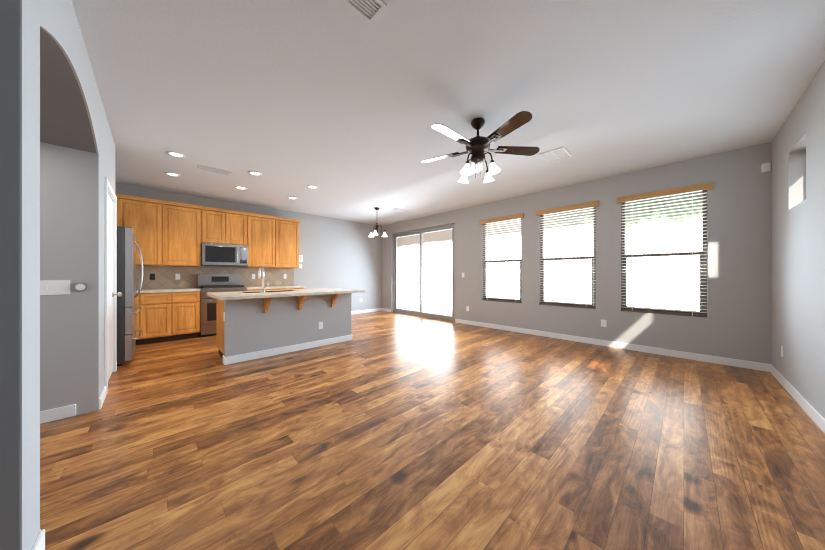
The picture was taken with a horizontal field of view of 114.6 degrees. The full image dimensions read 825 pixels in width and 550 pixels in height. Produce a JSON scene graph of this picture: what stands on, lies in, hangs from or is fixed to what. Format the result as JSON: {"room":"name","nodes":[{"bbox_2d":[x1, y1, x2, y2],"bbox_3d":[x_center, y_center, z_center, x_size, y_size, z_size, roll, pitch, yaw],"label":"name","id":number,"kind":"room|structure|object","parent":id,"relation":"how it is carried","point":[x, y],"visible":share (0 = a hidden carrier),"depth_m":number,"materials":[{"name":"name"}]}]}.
{"room":"kitchen","nodes":[
{"label":"kitchen","id":0,"kind":"room"},
{"bbox_2d":[0,0,824,549],"bbox_3d":[-0.845,-0.215,3.451,7.250,2.750,7.880,0,0,-44],"label":"wall","id":1,"kind":"structure","parent":0,"point":[766,266],"depth_m":2.36,"materials":[{"name":"grey paint"}]},
{"bbox_2d":[32,529,44,549],"bbox_3d":[-2.039,1.113,0.638,1.373,0.095,0.016,0,0,-44],"label":"baseboard","id":2,"kind":"structure","parent":1,"relation":"attached to","point":[39,544],"depth_m":1.08,"materials":[{"name":"white wood"}]},
{"bbox_2d":[40,280,69,294],"bbox_3d":[-2.869,0.100,2.102,0.190,0.115,0.007,0,0,-44],"label":"light switch","id":3,"kind":"object","parent":1,"relation":"attached to","point":[54,287],"visible":0.67,"depth_m":2.11,"materials":[{"name":"white plastic"}]},
{"bbox_2d":[40,404,75,423],"bbox_3d":[-3.222,1.113,1.756,1.240,0.095,0.013,0,0,-44],"label":"baseboard","id":4,"kind":"structure","parent":1,"relation":"attached to","point":[54,414],"depth_m":2.12,"materials":[{"name":"white wood"}]},
{"bbox_2d":[74,283,87,290],"bbox_3d":[-2.756,0.100,2.201,0.072,0.072,0.023,0,0,-44],"label":"thermostat","id":5,"kind":"object","parent":1,"relation":"attached to","point":[80,286],"visible":0.96,"depth_m":2.19,"materials":[{"name":"white plastic"}]},
{"bbox_2d":[99,386,105,409],"bbox_3d":[-2.820,1.113,2.412,0.013,0.095,0.367,0,0,-44],"label":"baseboard","id":6,"kind":"structure","parent":1,"relation":"attached to","point":[102,397],"depth_m":2.36,"materials":[{"name":"white wood"}]},
{"bbox_2d":[105,177,116,394],"bbox_3d":[-3.329,0.106,2.850,0.135,2.108,0.930,0,0,-44],"label":"door frame","id":7,"kind":"structure","parent":1,"relation":"attached to","point":[110,191],"depth_m":3.00,"materials":[{"name":"white wood"}]},
{"bbox_2d":[108,194,121,380],"bbox_3d":[-3.285,0.135,2.890,0.115,2.026,0.790,0,0,-44],"label":"pantry door","id":8,"kind":"structure","parent":1,"relation":"in","point":[111,294],"depth_m":2.97,"materials":[{"name":"white paint"}]},
{"bbox_2d":[115,194,300,267],"bbox_3d":[-3.904,-0.748,5.494,3.005,1.155,0.377,0,0,-44],"label":"upper cabinet","id":9,"kind":"object","parent":1,"relation":"attached to","point":[168,233],"visible":0.94,"depth_m":5.07,"materials":[{"name":"brown wood"}]},
{"bbox_2d":[201,242,247,266],"bbox_3d":[-3.873,-0.401,5.458,0.760,0.441,0.469,0,0,-44],"label":"microwave","id":10,"kind":"object","parent":9,"relation":"attached to","point":[222,255],"visible":0.94,"depth_m":5.30,"materials":[{"name":"silver metal"}]},
{"bbox_2d":[351,308,380,313],"bbox_3d":[-1.974,1.113,7.636,2.720,0.095,0.013,0,0,-44],"label":"baseboard","id":11,"kind":"structure","parent":1,"relation":"attached to","point":[377,309],"depth_m":8.14,"materials":[{"name":"white wood"}]},
{"bbox_2d":[381,308,390,311],"bbox_3d":[-0.836,1.113,8.406,0.016,0.095,0.460,0,0,-44],"label":"baseboard","id":12,"kind":"structure","parent":1,"relation":"attached to","point":[382,309],"depth_m":8.40,"materials":[{"name":"white wood"}]},
{"bbox_2d":[393,223,454,321],"bbox_3d":[0.247,-0.059,7.416,0.108,2.437,2.404,0,0,-44],"label":"slider","id":13,"kind":"object","parent":1,"relation":"attached to","point":[420,313],"visible":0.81,"depth_m":7.41,"materials":[{"name":"glass"}]},
{"bbox_2d":[479,213,523,302],"bbox_3d":[1.907,-0.329,5.669,0.161,1.792,1.000,0,0,-44],"label":"window","id":14,"kind":"structure","parent":1,"relation":"in","point":[501,220],"depth_m":5.66,"materials":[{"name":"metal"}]},
{"bbox_2d":[536,201,598,308],"bbox_3d":[2.774,-0.329,4.782,0.161,1.792,1.000,0,0,-44],"label":"window","id":15,"kind":"structure","parent":1,"relation":"in","point":[577,207],"depth_m":4.74,"materials":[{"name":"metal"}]},
{"bbox_2d":[601,319,606,326],"bbox_3d":[3.133,0.790,4.343,0.007,0.115,0.075,0,0,-44],"label":"outlet","id":16,"kind":"object","parent":1,"relation":"attached to","point":[603,323],"visible":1,"depth_m":4.34,"materials":[{"name":"white plastic"}]},
{"bbox_2d":[455,319,768,371],"bbox_3d":[2.656,1.113,4.827,0.016,0.095,4.600,0,0,-44],"label":"baseboard","id":17,"kind":"structure","parent":1,"relation":"attached to","point":[667,352],"depth_m":4.02,"materials":[{"name":"white wood"}]},
{"bbox_2d":[617,182,712,316],"bbox_3d":[3.643,-0.329,3.890,0.161,1.792,1.010,0,0,-44],"label":"window blind","id":18,"kind":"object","parent":1,"relation":"in","point":[689,189],"depth_m":3.81,"materials":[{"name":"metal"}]},
{"bbox_2d":[761,162,770,172],"bbox_3d":[4.242,-1.290,3.180,0.044,0.100,0.063,0,0,-44],"label":"detector","id":19,"kind":"object","parent":1,"relation":"attached to","point":[765,167],"visible":0.98,"depth_m":3.17,"materials":[{"name":"white plastic"}]},
{"bbox_2d":[781,345,783,357],"bbox_3d":[3.913,0.810,2.805,0.075,0.115,0.007,0,0,-44],"label":"outlet","id":20,"kind":"object","parent":1,"relation":"attached to","point":[782,351],"visible":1,"depth_m":2.79,"materials":[{"name":"white plastic"}]},
{"bbox_2d":[769,364,824,432],"bbox_3d":[1.787,1.113,0.732,6.980,0.095,0.013,0,0,-44],"label":"baseboard","id":21,"kind":"structure","parent":1,"relation":"attached to","point":[808,408],"depth_m":2.34,"materials":[{"name":"white wood"}]},
{"bbox_2d":[40,311,824,549],"bbox_3d":[-0.845,1.210,3.451,7.250,0.100,7.880,0,0,-44],"label":"floor","id":22,"kind":"structure","parent":0,"point":[382,430],"depth_m":1.74,"materials":[{"name":"brown wood"}]},
{"bbox_2d":[117,226,142,365],"bbox_3d":[-4.232,0.269,3.493,0.962,1.782,0.910,0,0,-44],"label":"refrigerator","id":23,"kind":"object","parent":22,"relation":"on","point":[127,244],"visible":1,"depth_m":3.40,"materials":[{"name":"silver metal"}]},
{"bbox_2d":[135,294,146,344],"bbox_3d":[-4.824,0.731,4.428,0.510,0.860,0.618,0,0,-44],"label":"base cabinet","id":24,"kind":"object","parent":22,"relation":"on","point":[141,300],"depth_m":4.36,"materials":[{"name":"brown wood"}]},
{"bbox_2d":[147,290,178,343],"bbox_3d":[-4.547,0.731,4.699,0.515,0.860,0.618,0,0,-44],"label":"base cabinet","id":25,"kind":"object","parent":22,"relation":"on","point":[168,299],"depth_m":4.54,"materials":[{"name":"brown wood"}]},
{"bbox_2d":[136,286,198,293],"bbox_3d":[-4.682,0.280,4.560,1.568,0.041,0.628,0,0,-44],"label":"countertop","id":26,"kind":"structure","parent":25,"relation":"on","point":[188,287],"depth_m":4.45,"materials":[{"name":"beige stone"}]},
{"bbox_2d":[179,290,200,339],"bbox_3d":[-4.288,0.731,4.951,0.458,0.860,0.618,0,0,-44],"label":"base cabinet","id":27,"kind":"object","parent":22,"relation":"on","point":[189,300],"depth_m":4.79,"materials":[{"name":"brown wood"}]},
{"bbox_2d":[197,274,246,336],"bbox_3d":[-3.826,0.573,5.338,0.736,1.175,0.676,0,0,-44],"label":"range","id":28,"kind":"object","parent":22,"relation":"on","point":[208,283],"visible":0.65,"depth_m":5.05,"materials":[{"name":"silver metal"}]},
{"bbox_2d":[247,286,282,290],"bbox_3d":[-3.362,0.731,5.855,0.643,0.860,0.618,0,0,-44],"label":"base cabinet","id":29,"kind":"object","parent":22,"relation":"on","point":[280,287],"depth_m":5.83,"materials":[{"name":"brown wood"}]},
{"bbox_2d":[217,292,358,364],"bbox_3d":[-1.928,0.725,4.252,1.886,0.870,0.901,0,0,-44],"label":"kitchen island","id":30,"kind":"object","parent":22,"relation":"on","point":[251,325],"depth_m":3.88,"materials":[{"name":"grey paint"}]},
{"bbox_2d":[207,288,365,299],"bbox_3d":[-1.918,0.280,4.242,2.070,0.040,1.050,0,0,-44],"label":"island countertop","id":31,"kind":"structure","parent":30,"relation":"on","point":[322,291],"depth_m":3.84,"materials":[{"name":"beige stone"}]},
{"bbox_2d":[258,266,268,292],"bbox_3d":[-2.247,0.059,3.986,0.108,0.401,0.240,0,0,-44],"label":"faucet","id":32,"kind":"object","parent":31,"relation":"on","point":[259,276],"visible":1,"depth_m":3.90,"materials":[{"name":"silver metal"}]},
{"bbox_2d":[283,286,302,289],"bbox_3d":[-2.992,0.731,6.216,0.640,0.860,0.618,0,0,-44],"label":"base cabinet","id":33,"kind":"object","parent":22,"relation":"on","point":[284,287],"depth_m":6.03,"materials":[{"name":"brown wood"}]},
{"bbox_2d":[244,286,278,289],"bbox_3d":[-3.163,0.280,6.042,1.188,0.041,0.628,0,0,-44],"label":"countertop","id":34,"kind":"structure","parent":33,"relation":"on","point":[248,287],"depth_m":5.71,"materials":[{"name":"beige stone"}]},
{"bbox_2d":[72,0,824,225],"bbox_3d":[-0.845,-1.650,3.451,7.250,0.120,7.880,0,0,-44],"label":"ceiling","id":35,"kind":"structure","parent":0,"point":[341,106],"depth_m":2.27,"materials":[{"name":"paint"}]},
{"bbox_2d":[165,172,179,176],"bbox_3d":[-3.782,-1.584,4.176,0.188,0.008,0.188,0,0,-44],"label":"recessed light","id":36,"kind":"object","parent":35,"relation":"in","point":[172,174],"visible":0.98,"depth_m":4.18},
{"bbox_2d":[166,151,184,157],"bbox_3d":[-3.111,-1.584,3.489,0.188,0.008,0.188,0,0,-44],"label":"recessed light","id":37,"kind":"object","parent":35,"relation":"in","point":[175,154],"visible":1,"depth_m":3.49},
{"bbox_2d":[197,165,231,175],"bbox_3d":[-2.992,-1.583,4.011,0.400,0.011,0.170,0,0,-44],"label":"ceiling vent","id":38,"kind":"object","parent":35,"relation":"in","point":[211,169],"visible":1,"depth_m":4.00,"materials":[{"name":"white metal"}]},
{"bbox_2d":[248,171,261,175],"bbox_3d":[-2.453,-1.584,4.131,0.188,0.008,0.188,0,0,-44],"label":"recessed light","id":39,"kind":"object","parent":35,"relation":"in","point":[256,173],"visible":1,"depth_m":4.13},
{"bbox_2d":[307,185,317,188],"bbox_3d":[-1.802,-1.584,4.767,0.188,0.008,0.188,0,0,-44],"label":"recessed light","id":40,"kind":"object","parent":35,"relation":"in","point":[312,186],"visible":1,"depth_m":4.75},
{"bbox_2d":[340,0,386,24],"bbox_3d":[-0.335,-1.583,1.489,0.360,0.011,0.160,0,0,-44],"label":"ceiling vent","id":41,"kind":"object","parent":35,"relation":"in","point":[369,11],"visible":1,"depth_m":1.57,"materials":[{"name":"white metal"}]},
{"bbox_2d":[368,207,387,236],"bbox_3d":[-0.852,-1.256,6.325,0.475,0.667,0.461,0,0,-44],"label":"chandelier","id":42,"kind":"object","parent":35,"relation":"hanging from","point":[375,232],"visible":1,"depth_m":6.28,"materials":[{"name":"white glass"}]},
{"bbox_2d":[392,208,406,211],"bbox_3d":[-0.303,-1.583,6.481,0.360,0.011,0.160,0,0,-44],"label":"ceiling vent","id":43,"kind":"object","parent":35,"relation":"in","point":[400,210],"visible":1,"depth_m":6.48,"materials":[{"name":"white metal"}]},
{"bbox_2d":[421,111,539,182],"bbox_3d":[0.636,-1.293,2.712,1.228,0.592,1.270,0,0,-44],"label":"ceiling fan","id":44,"kind":"object","parent":35,"relation":"hanging from","point":[477,146],"visible":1,"depth_m":2.66,"materials":[{"name":"brown wood"}]},
{"bbox_2d":[539,147,571,162],"bbox_3d":[1.896,-1.583,3.513,0.360,0.011,0.300,0,0,-44],"label":"ceiling vent","id":45,"kind":"object","parent":35,"relation":"in","point":[561,153],"visible":1,"depth_m":3.50,"materials":[{"name":"white metal"}]},
{"label":"outside","id":46,"kind":"structure","parent":0,"visible":0},
{"bbox_2d":[397,302,451,315],"bbox_3d":[2.579,1.230,6.708,2.198,0.100,22.000,0,0,-44],"label":"ground","id":47,"kind":"structure","parent":46,"point":[414,307],"depth_m":9.33,"materials":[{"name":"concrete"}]},
{"bbox_2d":[397,191,701,310],"bbox_3d":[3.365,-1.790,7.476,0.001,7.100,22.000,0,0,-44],"label":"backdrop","id":48,"kind":"structure","parent":46,"point":[429,276],"depth_m":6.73,"materials":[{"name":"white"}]}
]}

